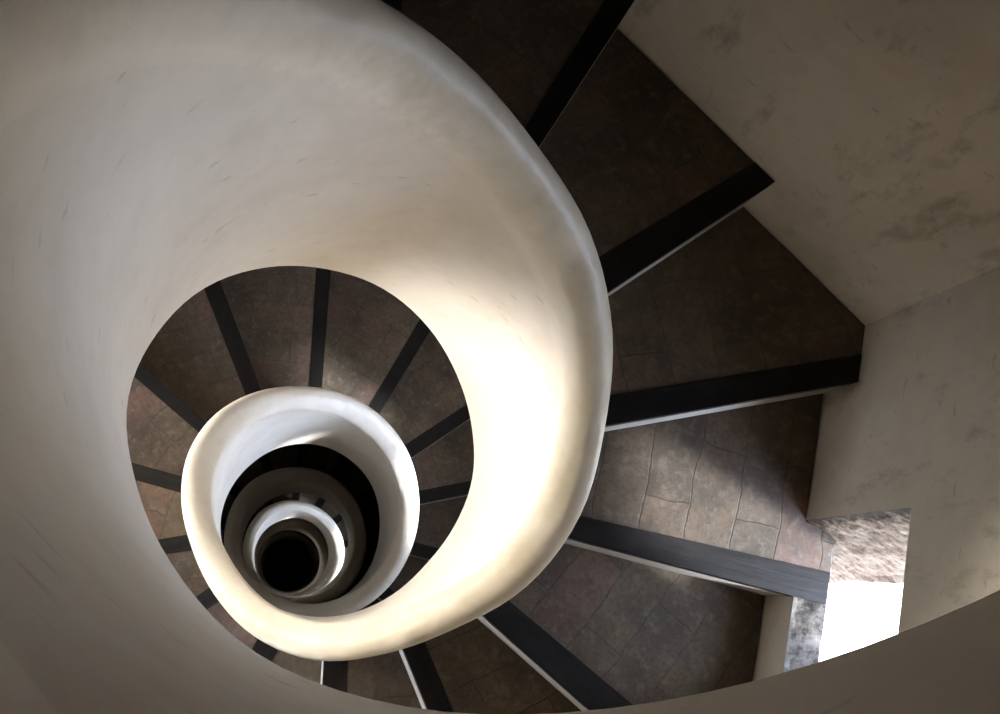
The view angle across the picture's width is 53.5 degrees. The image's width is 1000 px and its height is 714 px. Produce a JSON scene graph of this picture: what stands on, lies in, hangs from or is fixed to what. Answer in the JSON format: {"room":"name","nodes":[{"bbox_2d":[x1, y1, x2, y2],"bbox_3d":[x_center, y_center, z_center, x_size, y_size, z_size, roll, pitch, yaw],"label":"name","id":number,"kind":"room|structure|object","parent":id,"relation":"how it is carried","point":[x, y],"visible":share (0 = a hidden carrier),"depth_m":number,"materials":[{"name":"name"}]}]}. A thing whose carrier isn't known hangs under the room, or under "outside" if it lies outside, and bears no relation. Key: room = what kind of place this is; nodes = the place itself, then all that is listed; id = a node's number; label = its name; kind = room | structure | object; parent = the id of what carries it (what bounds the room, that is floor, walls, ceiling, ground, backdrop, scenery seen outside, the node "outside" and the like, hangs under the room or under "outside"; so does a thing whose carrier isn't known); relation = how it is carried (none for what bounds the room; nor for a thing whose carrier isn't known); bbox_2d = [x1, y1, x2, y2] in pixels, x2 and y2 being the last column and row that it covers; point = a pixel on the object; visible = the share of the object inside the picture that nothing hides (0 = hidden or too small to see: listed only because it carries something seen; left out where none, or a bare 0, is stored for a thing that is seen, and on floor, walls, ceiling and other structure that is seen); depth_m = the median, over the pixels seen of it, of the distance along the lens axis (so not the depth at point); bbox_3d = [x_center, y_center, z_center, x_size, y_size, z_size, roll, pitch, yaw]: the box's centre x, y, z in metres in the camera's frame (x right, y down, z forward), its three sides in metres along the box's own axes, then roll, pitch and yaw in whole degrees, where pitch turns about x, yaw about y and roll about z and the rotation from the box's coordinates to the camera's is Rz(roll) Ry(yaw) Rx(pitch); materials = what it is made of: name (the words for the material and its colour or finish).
{"room":"spiral staircase","nodes":[
{"label":"spiral staircase","id":0,"kind":"room"},
{"bbox_2d":[263,539,311,590],"bbox_3d":[-3.725,3.678,17.255,2.993,0.095,2.974,0,77,-13],"label":"floor","id":1,"kind":"structure","parent":0,"point":[287,567],"depth_m":17.23,"materials":[{"name":"ceramic"}]},
{"bbox_2d":[0,0,999,713],"bbox_3d":[-1.501,1.424,7.442,0.966,19.983,0.964,0,77,-13],"label":"parapet","id":2,"kind":"object","parent":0,"point":[154,154],"visible":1,"depth_m":1.29,"materials":[{"name":"paint"}]},
{"bbox_2d":[617,0,999,325],"bbox_3d":[-0.261,0.151,6.768,1.887,22.940,0.296,44,72,0],"label":"wall","id":3,"kind":"structure","parent":0,"point":[875,124],"depth_m":2.40,"materials":[{"name":"paint"}]},
{"bbox_2d":[277,518,347,562],"bbox_3d":[-1.612,1.532,7.918,2.991,19.088,2.971,0,77,-13],"label":"trim","id":4,"kind":"structure","parent":3,"relation":"attached to","point":[310,523],"depth_m":12.56,"materials":[{"name":"paint"}]},
{"bbox_2d":[131,462,186,538],"bbox_3d":[-1.632,0.677,3.792,0.925,0.222,0.622,17,74,-8],"label":"stair step","id":5,"kind":"structure","parent":4,"relation":"on","point":[159,491],"depth_m":3.78,"materials":[{"name":"tile"}]},
{"bbox_2d":[126,363,205,475],"bbox_3d":[-1.671,0.257,4.077,1.087,0.222,0.570,42,72,-1],"label":"stair step","id":6,"kind":"structure","parent":4,"relation":"on","point":[162,430],"depth_m":4.03,"materials":[{"name":"ceramic"}]},
{"bbox_2d":[158,535,208,596],"bbox_3d":[-1.566,1.010,3.533,1.120,0.222,0.577,-8,79,-14],"label":"stair step","id":7,"kind":"structure","parent":4,"relation":"on","point":[178,549],"depth_m":3.58,"materials":[{"name":"tile"}]},
{"bbox_2d":[140,280,260,422],"bbox_3d":[-1.476,0.007,4.377,0.664,0.222,1.003,-20,83,-16],"label":"stair step","id":8,"kind":"structure","parent":4,"relation":"on","point":[199,353],"depth_m":4.31,"materials":[{"name":"ceramic"}]},
{"bbox_2d":[221,518,226,545],"bbox_3d":[-2.200,1.219,6.305,0.926,0.222,0.607,19,74,-8],"label":"stair step","id":9,"kind":"structure","parent":4,"relation":"on","point":[223,520],"depth_m":6.32,"materials":[{"name":"ceramic"}]},
{"bbox_2d":[196,587,256,648],"bbox_3d":[-1.153,1.296,3.363,0.957,0.222,0.656,-34,86,-18],"label":"stair step","id":10,"kind":"structure","parent":4,"relation":"on","point":[206,598],"depth_m":3.39,"materials":[{"name":"ceramic"}]},
{"bbox_2d":[221,483,241,518],"bbox_3d":[-2.228,0.806,6.591,1.095,0.222,0.556,42,72,-1],"label":"stair step","id":11,"kind":"structure","parent":4,"relation":"on","point":[235,489],"depth_m":6.55,"materials":[{"name":"ceramic"}]},
{"bbox_2d":[243,515,254,537],"bbox_3d":[-2.799,1.349,9.103,1.131,0.222,0.586,45,72,0],"label":"stair step","id":12,"kind":"structure","parent":4,"relation":"on","point":[253,516],"depth_m":9.06,"materials":[{"name":"ceramic"}]},
{"bbox_2d":[235,453,273,488],"bbox_3d":[-2.024,0.574,6.888,0.697,0.222,0.987,-19,82,-16],"label":"stair step","id":13,"kind":"structure","parent":4,"relation":"on","point":[262,465],"depth_m":6.81,"materials":[{"name":"ceramic"}]},
{"bbox_2d":[253,499,273,515],"bbox_3d":[-2.580,1.141,9.398,0.621,0.222,0.994,-21,83,-16],"label":"stair step","id":14,"kind":"structure","parent":4,"relation":"on","point":[269,502],"depth_m":9.31,"materials":[{"name":"ceramic"}]},
{"bbox_2d":[220,266,330,389],"bbox_3d":[-1.115,-0.150,4.692,0.575,0.222,1.001,5,76,-12],"label":"stair step","id":15,"kind":"structure","parent":4,"relation":"on","point":[280,313],"depth_m":4.60,"materials":[{"name":"ceramic"}]},
{"bbox_2d":[272,493,299,502],"bbox_3d":[-2.229,0.984,9.711,0.611,0.222,1.022,7,76,-11],"label":"stair step","id":16,"kind":"structure","parent":4,"relation":"on","point":[289,496],"depth_m":9.55,"materials":[{"name":"ceramic"}]},
{"bbox_2d":[252,638,321,683],"bbox_3d":[-0.752,1.470,3.216,0.590,0.222,1.089,29,73,-5],"label":"stair step","id":17,"kind":"structure","parent":4,"relation":"on","point":[309,669],"depth_m":3.23,"materials":[{"name":"ceramic"}]},
{"bbox_2d":[268,444,308,469],"bbox_3d":[-1.651,0.414,7.207,0.558,0.222,1.007,6,76,-11],"label":"stair step","id":18,"kind":"structure","parent":4,"relation":"on","point":[295,455],"depth_m":7.06,"materials":[{"name":"ceramic"}]},
{"bbox_2d":[299,493,325,508],"bbox_3d":[-1.842,1.004,9.992,0.606,0.222,1.070,31,73,-4],"label":"stair step","id":19,"kind":"structure","parent":4,"relation":"on","point":[314,500],"depth_m":9.78,"materials":[{"name":"ceramic"}]},
{"bbox_2d":[307,444,348,479],"bbox_3d":[-1.286,0.423,7.485,0.609,0.222,1.075,31,73,-4],"label":"stair step","id":20,"kind":"structure","parent":4,"relation":"on","point":[326,460],"depth_m":7.29,"materials":[{"name":"ceramic"}]},
{"bbox_2d":[321,501,342,524],"bbox_3d":[-1.538,1.272,10.196,0.946,0.222,0.577,-34,87,-18],"label":"stair step","id":21,"kind":"structure","parent":4,"relation":"on","point":[327,507],"depth_m":9.98,"materials":[{"name":"ceramic"}]},
{"bbox_2d":[337,520,347,547],"bbox_3d":[-1.222,1.618,10.386,1.122,0.222,0.616,-6,79,-14],"label":"stair step","id":22,"kind":"structure","parent":4,"relation":"on","point":[342,527],"depth_m":10.15,"materials":[{"name":"ceramic"}]},
{"bbox_2d":[337,459,375,505],"bbox_3d":[-0.960,0.691,7.695,0.964,0.222,0.636,-32,86,-17],"label":"stair step","id":23,"kind":"structure","parent":4,"relation":"on","point":[352,477],"depth_m":7.49,"materials":[{"name":"ceramic"}]},
{"bbox_2d":[345,566,368,592],"bbox_3d":[-0.717,1.984,8.045,1.109,0.222,0.587,43,72,0],"label":"stair step","id":24,"kind":"structure","parent":4,"relation":"on","point":[363,570],"depth_m":7.89,"materials":[{"name":"ceramic"}]},
{"bbox_2d":[356,598,380,611],"bbox_3d":[-0.452,1.729,5.596,0.628,0.222,0.994,-20,83,-16],"label":"stair step","id":25,"kind":"structure","parent":4,"relation":"on","point":[377,600],"depth_m":5.51,"materials":[{"name":"ceramic"}]},
{"bbox_2d":[359,496,379,535],"bbox_3d":[-0.648,1.061,7.878,1.116,0.222,0.578,-6,79,-14],"label":"stair step","id":26,"kind":"structure","parent":4,"relation":"on","point":[369,510],"depth_m":7.65,"materials":[{"name":"ceramic"}]},
{"bbox_2d":[362,534,378,566],"bbox_3d":[-0.672,1.476,7.974,0.924,0.222,0.604,18,74,-8],"label":"stair step","id":27,"kind":"structure","parent":4,"relation":"on","point":[372,540],"depth_m":7.78,"materials":[{"name":"ceramic"}]},
{"bbox_2d":[320,650,421,708],"bbox_3d":[-0.295,1.375,3.144,0.580,0.222,0.997,4,76,-12],"label":"stair step","id":28,"kind":"structure","parent":4,"relation":"on","point":[384,677],"depth_m":3.09,"materials":[{"name":"ceramic"}]},
{"bbox_2d":[322,270,429,413],"bbox_3d":[-0.724,-0.153,4.979,0.658,0.222,1.076,32,73,-4],"label":"stair step","id":29,"kind":"structure","parent":4,"relation":"on","point":[372,337],"depth_m":4.87,"materials":[{"name":"ceramic"}]},
{"bbox_2d":[381,0,401,11],"bbox_3d":[-0.523,-0.740,2.195,0.582,0.222,1.013,6,76,-11],"label":"stair step","id":30,"kind":"structure","parent":4,"relation":"on","point":[396,4],"depth_m":2.15,"materials":[{"name":"ceramic"}]},
{"bbox_2d":[378,556,427,600],"bbox_3d":[-0.136,1.413,5.542,1.136,0.222,0.644,44,72,0],"label":"stair step","id":31,"kind":"structure","parent":4,"relation":"on","point":[413,565],"depth_m":5.40,"materials":[{"name":"ceramic"}]},
{"bbox_2d":[379,330,469,458],"bbox_3d":[-0.391,0.127,5.187,0.952,0.222,0.588,-33,86,-18],"label":"stair step","id":32,"kind":"structure","parent":4,"relation":"on","point":[428,402],"depth_m":5.06,"materials":[{"name":"ceramic"}]},
{"bbox_2d":[409,496,466,560],"bbox_3d":[-0.104,0.853,5.480,0.928,0.222,0.653,17,74,-9],"label":"stair step","id":33,"kind":"structure","parent":4,"relation":"on","point":[436,520],"depth_m":5.30,"materials":[{"name":"ceramic"}]},
{"bbox_2d":[411,419,473,504],"bbox_3d":[-0.094,0.459,5.376,1.119,0.222,0.532,-9,80,-15],"label":"stair step","id":34,"kind":"structure","parent":4,"relation":"on","point":[443,470],"depth_m":5.19,"materials":[{"name":"ceramic"}]},
{"bbox_2d":[399,618,580,713],"bbox_3d":[0.135,1.145,3.097,0.642,0.222,1.005,-21,83,-16],"label":"stair step","id":35,"kind":"structure","parent":4,"relation":"on","point":[467,668],"depth_m":2.98,"materials":[{"name":"tile"}]},
{"bbox_2d":[401,0,634,147],"bbox_3d":[-0.147,-0.727,2.475,0.632,0.222,1.064,33,73,-4],"label":"stair step","id":36,"kind":"structure","parent":4,"relation":"on","point":[535,55],"depth_m":2.41,"materials":[{"name":"ceramic"}]},
{"bbox_2d":[477,544,764,710],"bbox_3d":[0.418,0.812,3.040,1.097,0.222,0.606,42,72,-1],"label":"stair step","id":37,"kind":"structure","parent":4,"relation":"on","point":[606,631],"depth_m":2.92,"materials":[{"name":"ceramic"}]},
{"bbox_2d":[539,29,774,295],"bbox_3d":[0.179,-0.444,2.681,0.953,0.222,0.586,-33,86,-18],"label":"stair step","id":38,"kind":"structure","parent":4,"relation":"on","point":[647,172],"depth_m":2.63,"materials":[{"name":"ceramic"}]},
{"bbox_2d":[564,394,835,603],"bbox_3d":[0.507,0.313,2.977,1.029,0.222,0.615,16,74,-9],"label":"stair step","id":39,"kind":"structure","parent":4,"relation":"on","point":[722,497],"depth_m":2.87,"materials":[{"name":"stone tile"},{"name":"plaster"},{"name":"dark oiled wood"}]},
{"bbox_2d":[604,207,864,431],"bbox_3d":[0.478,-0.104,2.869,1.118,0.222,0.558,-9,79,-14],"label":"stair step","id":40,"kind":"structure","parent":4,"relation":"on","point":[730,319],"depth_m":2.79,"materials":[{"name":"stone tile"},{"name":"plaster"},{"name":"dark oiled wood"}]},
{"bbox_2d":[752,267,999,680],"bbox_3d":[0.166,1.556,6.541,0.296,22.940,1.887,16,74,-9],"label":"wall","id":41,"kind":"structure","parent":0,"point":[918,428],"depth_m":2.45,"materials":[{"name":"paint"}]},
{"bbox_2d":[783,507,911,672],"bbox_3d":[1.013,0.707,2.778,0.296,0.904,0.450,16,74,-9],"label":"window","id":42,"kind":"structure","parent":41,"relation":"in","point":[871,547],"depth_m":2.85,"materials":[{"name":"glass"}]},
{"label":"outside","id":43,"kind":"structure","parent":0,"visible":0},
{"bbox_2d":[819,581,902,661],"bbox_3d":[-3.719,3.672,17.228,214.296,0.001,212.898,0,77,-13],"label":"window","id":44,"kind":"structure","parent":43,"point":[858,614],"depth_m":19.35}
]}

